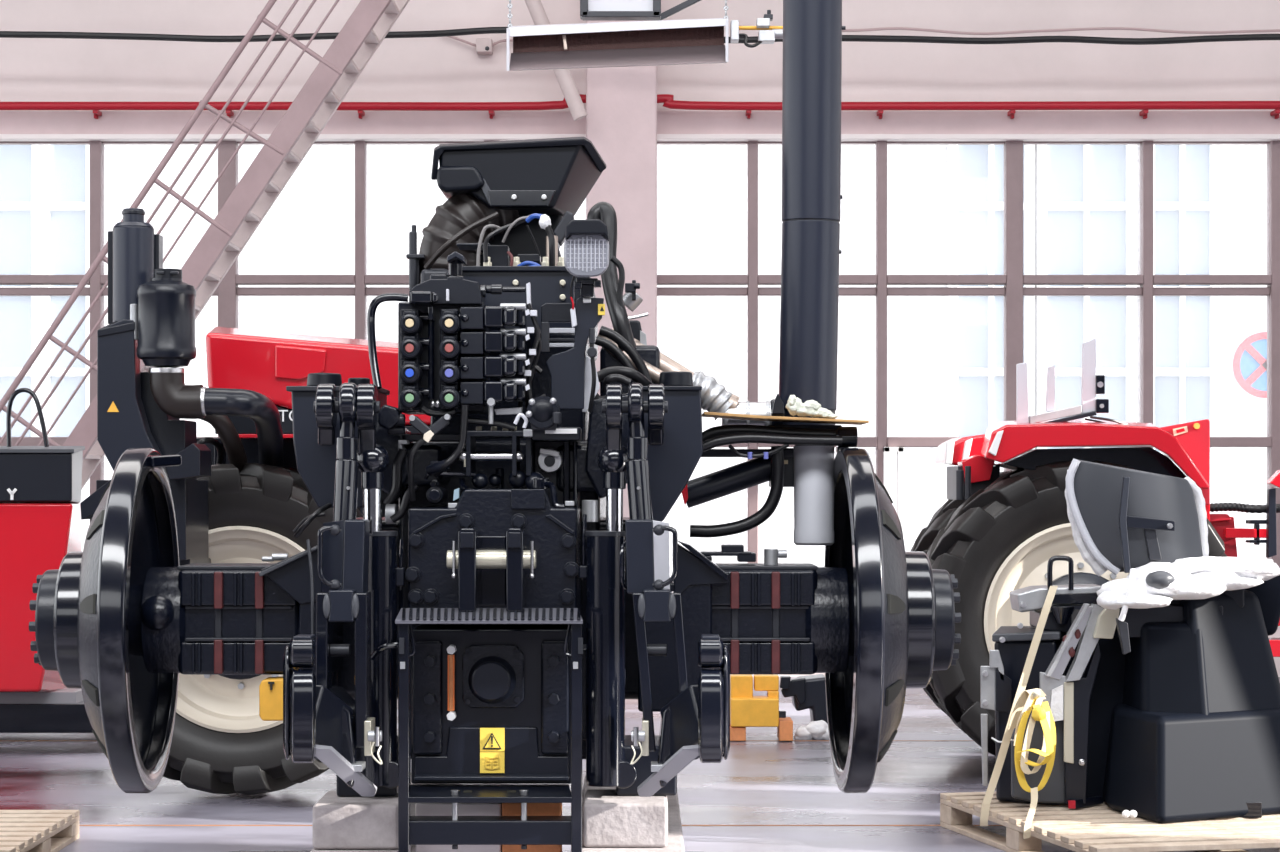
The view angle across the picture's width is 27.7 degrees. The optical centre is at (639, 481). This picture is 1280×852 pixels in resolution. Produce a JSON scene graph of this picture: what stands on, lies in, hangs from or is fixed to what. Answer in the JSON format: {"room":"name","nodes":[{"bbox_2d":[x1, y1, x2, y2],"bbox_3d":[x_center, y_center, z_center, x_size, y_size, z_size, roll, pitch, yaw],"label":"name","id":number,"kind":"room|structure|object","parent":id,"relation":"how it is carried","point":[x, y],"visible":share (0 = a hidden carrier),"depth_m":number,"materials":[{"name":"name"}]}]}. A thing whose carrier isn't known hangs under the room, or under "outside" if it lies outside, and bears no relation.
{"room":"tractor repair workshop","nodes":[
{"label":"tractor repair workshop","id":0,"kind":"room"},
{"bbox_2d":[586,21,656,516],"bbox_3d":[-0.139,-3.000,19.925,0.532,9.000,0.850,0,0,0],"label":"pillar","id":1,"kind":"structure","parent":0,"point":[621,102],"depth_m":19.50,"materials":[{"name":"paint"}]},
{"bbox_2d":[524,0,587,120],"bbox_3d":[-0.664,-3.251,19.300,0.553,1.138,0.111,0,0,0],"label":"pipe","id":2,"kind":"object","parent":1,"relation":"attached to","point":[537,12],"visible":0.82,"depth_m":19.25,"materials":[{"name":"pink metal"}]},
{"bbox_2d":[0,0,1279,676],"bbox_3d":[0.000,-3.000,20.150,22.000,9.000,0.300,0,0,0],"label":"wall","id":3,"kind":"structure","parent":0,"point":[425,69],"depth_m":20.00,"materials":[{"name":"white paint"}]},
{"bbox_2d":[0,141,104,494],"bbox_3d":[-4.708,-0.850,20.055,1.123,3.577,0.170,0,0,0],"label":"window","id":4,"kind":"structure","parent":3,"relation":"in","point":[97,148],"depth_m":19.98,"materials":[{"name":"paint"}]},
{"bbox_2d":[100,141,238,437],"bbox_3d":[-3.627,-0.850,20.055,1.038,3.577,0.170,0,0,0],"label":"window","id":5,"kind":"structure","parent":3,"relation":"in","point":[228,299],"depth_m":19.98,"materials":[{"name":"paint"}]},
{"bbox_2d":[0,94,585,118],"bbox_3d":[-5.515,-2.866,19.864,10.271,0.167,0.232,0,0,0],"label":"pipe","id":6,"kind":"object","parent":3,"relation":"attached to","point":[360,107],"visible":0.83,"depth_m":19.75,"materials":[{"name":"red metal"}]},
{"bbox_2d":[236,141,366,339],"bbox_3d":[-2.611,-0.850,20.055,0.992,3.577,0.170,0,0,0],"label":"window","id":7,"kind":"structure","parent":3,"relation":"in","point":[358,279],"depth_m":19.98,"materials":[{"name":"paint"}]},
{"bbox_2d":[365,141,488,295],"bbox_3d":[-1.596,-0.850,20.055,1.038,3.577,0.170,0,0,0],"label":"window","id":8,"kind":"structure","parent":3,"relation":"in","point":[369,279],"depth_m":20.02,"materials":[{"name":"paint"}]},
{"bbox_2d":[447,36,512,54],"bbox_3d":[-1.229,-3.370,19.920,0.619,0.170,0.160,0,0,0],"label":"junction box","id":9,"kind":"object","parent":3,"relation":"attached to","point":[484,46],"visible":0.77,"depth_m":19.86,"materials":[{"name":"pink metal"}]},
{"bbox_2d":[0,111,1279,133],"bbox_3d":[-0.142,-2.750,19.970,10.254,0.192,0.060,0,0,0],"label":"beam","id":10,"kind":"structure","parent":3,"relation":"attached to","point":[11,122],"depth_m":19.94,"materials":[{"name":"metal"}]},
{"bbox_2d":[0,134,1279,141],"bbox_3d":[-0.142,-2.642,19.965,10.254,0.038,0.170,0,0,0],"label":"trim","id":11,"kind":"structure","parent":3,"relation":"attached to","point":[3,137],"depth_m":19.88,"materials":[{"name":"white paint"}]},
{"bbox_2d":[0,27,1279,44],"bbox_3d":[-0.221,-3.315,19.100,20.423,0.207,0.049,0,0,0],"label":"cable","id":12,"kind":"object","parent":3,"relation":"attached to","point":[483,30],"visible":0.69,"depth_m":19.08,"materials":[{"name":"black plastic"}]},
{"bbox_2d":[657,141,757,562],"bbox_3d":[0.511,-0.850,20.055,0.792,3.577,0.170,0,0,0],"label":"window","id":13,"kind":"structure","parent":3,"relation":"in","point":[751,279],"depth_m":19.98,"materials":[{"name":"paint"}]},
{"bbox_2d":[758,141,886,482],"bbox_3d":[1.404,-0.850,20.055,0.992,3.577,0.170,0,0,0],"label":"window","id":14,"kind":"structure","parent":3,"relation":"in","point":[879,279],"depth_m":19.98,"materials":[{"name":"paint"}]},
{"bbox_2d":[883,141,1022,537],"bbox_3d":[2.407,-0.850,20.020,1.079,3.577,0.240,0,0,0],"label":"window","id":15,"kind":"structure","parent":3,"relation":"in","point":[1012,279],"depth_m":19.98,"materials":[{"name":"paint"}]},
{"bbox_2d":[657,94,1279,118],"bbox_3d":[5.226,-2.866,19.864,10.241,0.166,0.233,0,0,0],"label":"pipe","id":16,"kind":"object","parent":3,"relation":"attached to","point":[668,100],"visible":0.96,"depth_m":19.75,"materials":[{"name":"red metal"}]},
{"bbox_2d":[842,27,1279,34],"bbox_3d":[5.316,-3.301,19.000,9.245,0.068,0.020,0,0,0],"label":"cable","id":17,"kind":"object","parent":3,"relation":"attached to","point":[882,28],"visible":0.89,"depth_m":18.99,"materials":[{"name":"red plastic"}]},
{"bbox_2d":[1023,141,1152,447],"bbox_3d":[3.446,-0.850,20.055,1.000,3.577,0.170,0,0,0],"label":"window","id":18,"kind":"structure","parent":3,"relation":"in","point":[1145,279],"depth_m":19.98,"materials":[{"name":"paint"}]},
{"bbox_2d":[1153,141,1279,567],"bbox_3d":[4.465,-0.850,20.055,1.038,3.577,0.170,0,0,0],"label":"window","id":19,"kind":"structure","parent":3,"relation":"in","point":[1272,279],"depth_m":19.98,"materials":[{"name":"paint"}]},
{"bbox_2d":[0,677,1279,851],"bbox_3d":[0.000,1.599,6.000,22.000,0.202,28.000,0,0,0],"label":"floor","id":20,"kind":"structure","parent":0,"point":[759,782],"depth_m":12.28,"materials":[{"name":"concrete"}]},
{"bbox_2d":[0,810,78,851],"bbox_3d":[-2.960,1.440,10.350,1.200,0.120,1.200,0,0,0],"label":"pallet","id":21,"kind":"object","parent":20,"relation":"on","point":[20,830],"visible":1,"depth_m":10.54,"materials":[{"name":"brown wood"}]},
{"bbox_2d":[0,388,92,732],"bbox_3d":[-3.661,0.450,15.230,1.138,1.996,0.940,0,0,0],"label":"tall cabinet","id":22,"kind":"object","parent":20,"relation":"on","point":[41,522],"visible":0.84,"depth_m":14.80,"materials":[{"name":"red metal"}]},
{"bbox_2d":[0,0,409,489],"bbox_3d":[-3.381,-1.145,18.014,4.048,5.373,0.871,0,0,0],"label":"staircase","id":23,"kind":"structure","parent":20,"relation":"on","point":[336,72],"depth_m":17.60,"materials":[{"name":"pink metal"}]},
{"bbox_2d":[80,208,430,794],"bbox_3d":[-1.570,0.144,12.361,2.382,2.687,2.380,0,0,0],"label":"tractor","id":24,"kind":"object","parent":20,"relation":"on","point":[241,495],"visible":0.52,"depth_m":12.25,"materials":[{"name":"red paint"}]},
{"bbox_2d":[136,278,195,366],"bbox_3d":[-2.058,-0.689,11.300,0.256,0.387,0.256,0,0,0],"label":"canister","id":25,"kind":"object","parent":24,"relation":"on","point":[165,307],"depth_m":11.20,"materials":[{"name":"black plastic"}]},
{"bbox_2d":[206,327,430,425],"bbox_3d":[-1.274,-0.525,12.740,1.790,0.522,0.920,0,0,0],"label":"hood","id":26,"kind":"object","parent":24,"relation":"attached to","point":[265,363],"depth_m":12.31,"materials":[{"name":"red paint"}]},
{"bbox_2d":[310,783,415,851],"bbox_3d":[-0.810,1.285,8.550,0.300,0.430,2.100,0,0,0],"label":"support beam","id":27,"kind":"structure","parent":20,"relation":"on","point":[412,804],"depth_m":7.55,"materials":[{"name":"concrete"}]},
{"bbox_2d":[313,790,397,848],"bbox_3d":[-0.826,1.003,7.730,0.253,0.132,0.360,0,0,0],"label":"concrete block","id":28,"kind":"object","parent":27,"relation":"on","point":[338,822],"visible":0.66,"depth_m":7.55,"materials":[{"name":"grey concrete"}]},
{"bbox_2d":[29,0,960,851],"bbox_3d":[-0.268,-0.382,8.487,2.554,2.895,3.143,0,0,33],"label":"chassis","id":29,"kind":"object","parent":28,"relation":"on","point":[509,605],"depth_m":7.87,"materials":[{"name":"black paint"}]},
{"bbox_2d":[623,293,642,310],"bbox_3d":[-0.028,-0.602,8.600,0.076,0.076,0.059,0,0,0],"label":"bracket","id":30,"kind":"object","parent":29,"relation":"on","point":[631,304],"depth_m":8.58,"materials":[{"name":"metal"}]},
{"bbox_2d":[786,395,837,418],"bbox_3d":[0.547,-0.238,8.240,0.170,0.076,0.076,0,0,0],"label":"rag","id":31,"kind":"object","parent":29,"relation":"on","point":[811,408],"visible":1,"depth_m":8.21,"materials":[{"name":"white fabric"}]},
{"bbox_2d":[793,446,833,544],"bbox_3d":[0.562,0.044,8.400,0.132,0.320,0.132,0,0,0],"label":"canister","id":32,"kind":"object","parent":29,"relation":"on","point":[813,466],"depth_m":8.34,"materials":[{"name":"grey metal"}]},
{"bbox_2d":[415,803,501,851],"bbox_3d":[-0.534,1.055,7.690,0.252,0.226,0.120,0,0,0],"label":"block","id":33,"kind":"object","parent":27,"relation":"on","point":[421,809],"visible":0.33,"depth_m":7.63,"materials":[{"name":"white paint"}]},
{"bbox_2d":[502,803,561,851],"bbox_3d":[-0.318,1.052,7.680,0.173,0.229,0.120,0,0,0],"label":"block","id":34,"kind":"object","parent":33,"relation":"attached to","point":[508,809],"visible":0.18,"depth_m":7.62,"materials":[{"name":"brown wood"}]},
{"bbox_2d":[582,775,684,851],"bbox_3d":[-0.035,1.282,8.950,0.330,0.436,2.900,0,0,0],"label":"support beam","id":35,"kind":"structure","parent":20,"relation":"on","point":[675,835],"depth_m":7.80,"materials":[{"name":"concrete"}]},
{"bbox_2d":[583,789,667,846],"bbox_3d":[-0.042,0.998,7.730,0.247,0.129,0.360,0,0,0],"label":"concrete block","id":36,"kind":"object","parent":35,"relation":"on","point":[610,819],"visible":0.89,"depth_m":7.55,"materials":[{"name":"white concrete"}]},
{"bbox_2d":[730,724,745,740],"bbox_3d":[0.563,1.457,15.145,0.098,0.078,0.250,0,0,0],"label":"block","id":37,"kind":"object","parent":20,"relation":"on","point":[736,733],"visible":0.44,"depth_m":15.02,"materials":[{"name":"orange wood"}]},
{"bbox_2d":[730,675,785,726],"bbox_3d":[0.684,1.270,15.125,0.318,0.287,0.250,0,0,0],"label":"jack","id":38,"kind":"object","parent":37,"relation":"on","point":[746,709],"visible":0.96,"depth_m":15.00,"materials":[{"name":"yellow paint"}]},
{"bbox_2d":[777,717,792,740],"bbox_3d":[0.844,1.437,15.125,0.078,0.115,0.250,0,0,0],"label":"block","id":39,"kind":"object","parent":20,"relation":"on","point":[785,728],"visible":0.87,"depth_m":15.00,"materials":[{"name":"orange wood"}]},
{"bbox_2d":[779,674,827,723],"bbox_3d":[0.982,1.314,15.400,0.326,0.349,0.400,0,0,0],"label":"machine","id":40,"kind":"object","parent":20,"relation":"on","point":[808,691],"visible":0.88,"depth_m":15.30,"materials":[{"name":"black paint"}]},
{"bbox_2d":[793,720,828,739],"bbox_3d":[1.030,1.449,15.149,0.272,0.127,0.115,0,0,0],"label":"plastic bag","id":41,"kind":"object","parent":20,"relation":"on","point":[817,730],"visible":0.86,"depth_m":15.12,"materials":[{"name":"white plastic"}]},
{"bbox_2d":[910,338,1279,755],"bbox_3d":[2.486,0.400,13.842,2.162,2.254,2.045,0,0,0],"label":"tractor","id":42,"kind":"object","parent":20,"relation":"on","point":[997,532],"visible":0.43,"depth_m":13.02,"materials":[{"name":"rubber"}]},
{"bbox_2d":[945,440,954,463],"bbox_3d":[1.672,-0.161,14.025,0.048,0.128,0.050,0,0,0],"label":"lamp","id":43,"kind":"object","parent":42,"relation":"on","point":[950,446],"depth_m":14.00,"materials":[{"name":"white paint"}]},
{"bbox_2d":[962,438,972,459],"bbox_3d":[1.762,-0.167,14.015,0.058,0.137,0.050,0,0,0],"label":"lamp","id":44,"kind":"object","parent":42,"relation":"on","point":[967,443],"depth_m":13.99,"materials":[{"name":"white paint"}]},
{"bbox_2d":[988,430,1003,455],"bbox_3d":[1.758,-0.193,12.840,0.071,0.125,0.040,0,0,0],"label":"lamp","id":45,"kind":"object","parent":42,"relation":"attached to","point":[996,442],"depth_m":12.85,"materials":[{"name":"white paint"}]},
{"bbox_2d":[1095,375,1104,394],"bbox_3d":[2.325,-0.492,13.170,0.046,0.096,0.080,0,0,0],"label":"tail lamp","id":46,"kind":"object","parent":42,"relation":"on","point":[1099,379],"depth_m":13.13,"materials":[{"name":"black paint"}]},
{"bbox_2d":[1097,382,1102,387],"bbox_3d":[2.323,-0.492,13.125,0.030,0.030,0.020,0,0,0],"label":"lamp","id":47,"kind":"object","parent":42,"relation":"attached to","point":[1099,384],"depth_m":13.11,"materials":[{"name":"grey"}]},
{"bbox_2d":[1095,399,1108,413],"bbox_3d":[2.334,-0.384,13.170,0.066,0.071,0.100,0,0,0],"label":"lamp","id":48,"kind":"object","parent":42,"relation":"on","point":[1101,405],"depth_m":13.12,"materials":[{"name":"black paint"}]},
{"bbox_2d":[940,791,1279,851],"bbox_3d":[2.329,1.427,10.663,1.700,0.145,1.750,0,0,-13],"label":"pallet","id":49,"kind":"object","parent":20,"relation":"on","point":[1096,828],"visible":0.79,"depth_m":10.32,"materials":[{"name":"brown wood"}]},
{"bbox_2d":[981,555,1119,808],"bbox_3d":[1.705,0.830,11.047,0.546,1.045,0.694,0,0,0],"label":"console","id":50,"kind":"object","parent":49,"relation":"on","point":[1068,696],"visible":0.91,"depth_m":10.82,"materials":[{"name":"black paint"}]},
{"bbox_2d":[980,586,1057,825],"bbox_3d":[1.581,0.926,10.762,0.386,0.984,0.059,0,0,-26],"label":"strap","id":51,"kind":"object","parent":50,"relation":"attached to","point":[1042,620],"visible":1,"depth_m":10.74,"materials":[{"name":"beige fabric"}]},
{"bbox_2d":[1008,688,1055,838],"bbox_3d":[1.607,1.125,10.462,0.196,0.562,0.466,0,0,0],"label":"bundle","id":52,"kind":"object","parent":50,"relation":"hanging from","point":[1032,698],"visible":1,"depth_m":10.58,"materials":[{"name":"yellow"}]},
{"bbox_2d":[1069,647,1074,656],"bbox_3d":[1.787,0.703,10.755,0.028,0.043,0.008,0,0,0],"label":"light","id":53,"kind":"object","parent":50,"relation":"attached to","point":[1071,649],"depth_m":10.75,"materials":[{"name":"red plastic"}]},
{"bbox_2d":[1075,629,1080,638],"bbox_3d":[1.811,0.629,10.755,0.027,0.043,0.007,0,0,0],"label":"light","id":54,"kind":"object","parent":50,"relation":"attached to","point":[1077,631],"depth_m":10.75,"materials":[{"name":"red plastic"}]},
{"bbox_2d":[1061,575,1279,823],"bbox_3d":[2.303,0.864,10.802,1.006,0.987,1.196,0,0,0],"label":"plastic tank","id":55,"kind":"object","parent":49,"relation":"on","point":[1184,711],"depth_m":10.61,"materials":[{"name":"black plastic"}]},
{"bbox_2d":[1100,605,1222,636],"bbox_3d":[2.185,0.575,10.950,0.430,0.130,0.500,0,0,0],"label":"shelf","id":56,"kind":"object","parent":55,"relation":"attached to","point":[1140,621],"depth_m":10.70,"materials":[{"name":"black paint"}]},
{"bbox_2d":[1065,458,1279,620],"bbox_3d":[2.187,0.231,10.837,0.828,0.658,0.768,0,0,-16],"label":"seat","id":57,"kind":"object","parent":55,"relation":"on","point":[1150,527],"visible":1,"depth_m":10.70,"materials":[{"name":"grey plastic"}]},
{"bbox_2d":[1146,570,1174,588],"bbox_3d":[2.095,0.395,10.471,0.118,0.077,0.099,0,0,0],"label":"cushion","id":58,"kind":"object","parent":57,"relation":"on","point":[1155,579],"depth_m":10.44,"materials":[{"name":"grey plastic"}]},
{"bbox_2d":[506,0,782,70],"bbox_3d":[0.066,-2.519,14.145,1.601,0.620,0.350,0,0,0],"label":"lamp","id":59,"kind":"object","parent":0,"point":[686,41],"visible":0.93,"depth_m":14.06,"materials":[{"name":"white metal"}]},
{"bbox_2d":[509,18,724,36],"bbox_3d":[-0.121,-2.474,14.151,1.179,0.160,0.338,0,0,0],"label":"hood","id":60,"kind":"object","parent":59,"relation":"attached to","point":[712,27],"depth_m":14.00,"materials":[{"name":"metal"}]},
{"bbox_3d":[0.000,-7.600,6.150,22.000,0.200,28.300,0,0,0],"label":"ceiling","id":61,"kind":"structure","parent":0,"visible":0},
{"bbox_2d":[580,0,660,20],"bbox_3d":[-0.112,-5.089,15.030,0.466,4.823,0.120,0,0,0],"label":"panel","id":62,"kind":"object","parent":61,"relation":"hanging from","point":[590,10],"visible":0.95,"depth_m":15.00,"materials":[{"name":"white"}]},
{"bbox_2d":[660,0,700,19],"bbox_3d":[0.330,-2.892,15.600,0.492,0.268,0.035,0,0,0],"label":"bar","id":63,"kind":"object","parent":62,"relation":"attached to","point":[687,3],"visible":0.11,"depth_m":15.58,"materials":[{"name":"grey metal"}]},
{"label":"outside","id":64,"kind":"structure","parent":0,"visible":0},
{"bbox_3d":[0.000,1.700,40.150,80.000,0.200,39.700,0,0,0],"label":"ground","id":65,"kind":"structure","parent":64,"visible":0},
{"bbox_2d":[0,144,1266,576],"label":"window","id":66,"kind":"structure","parent":65,"relation":"on","point":[945,203],"depth_m":32.00,"materials":[{"name":"white glass"}]},
{"bbox_2d":[1232,332,1266,397],"bbox_3d":[7.629,-1.426,31.845,0.812,0.812,0.315,0,0,0],"label":"road sign","id":67,"kind":"object","parent":66,"relation":"attached to","point":[1249,364],"visible":0.73,"depth_m":31.69,"materials":[{"name":"blue metal"}]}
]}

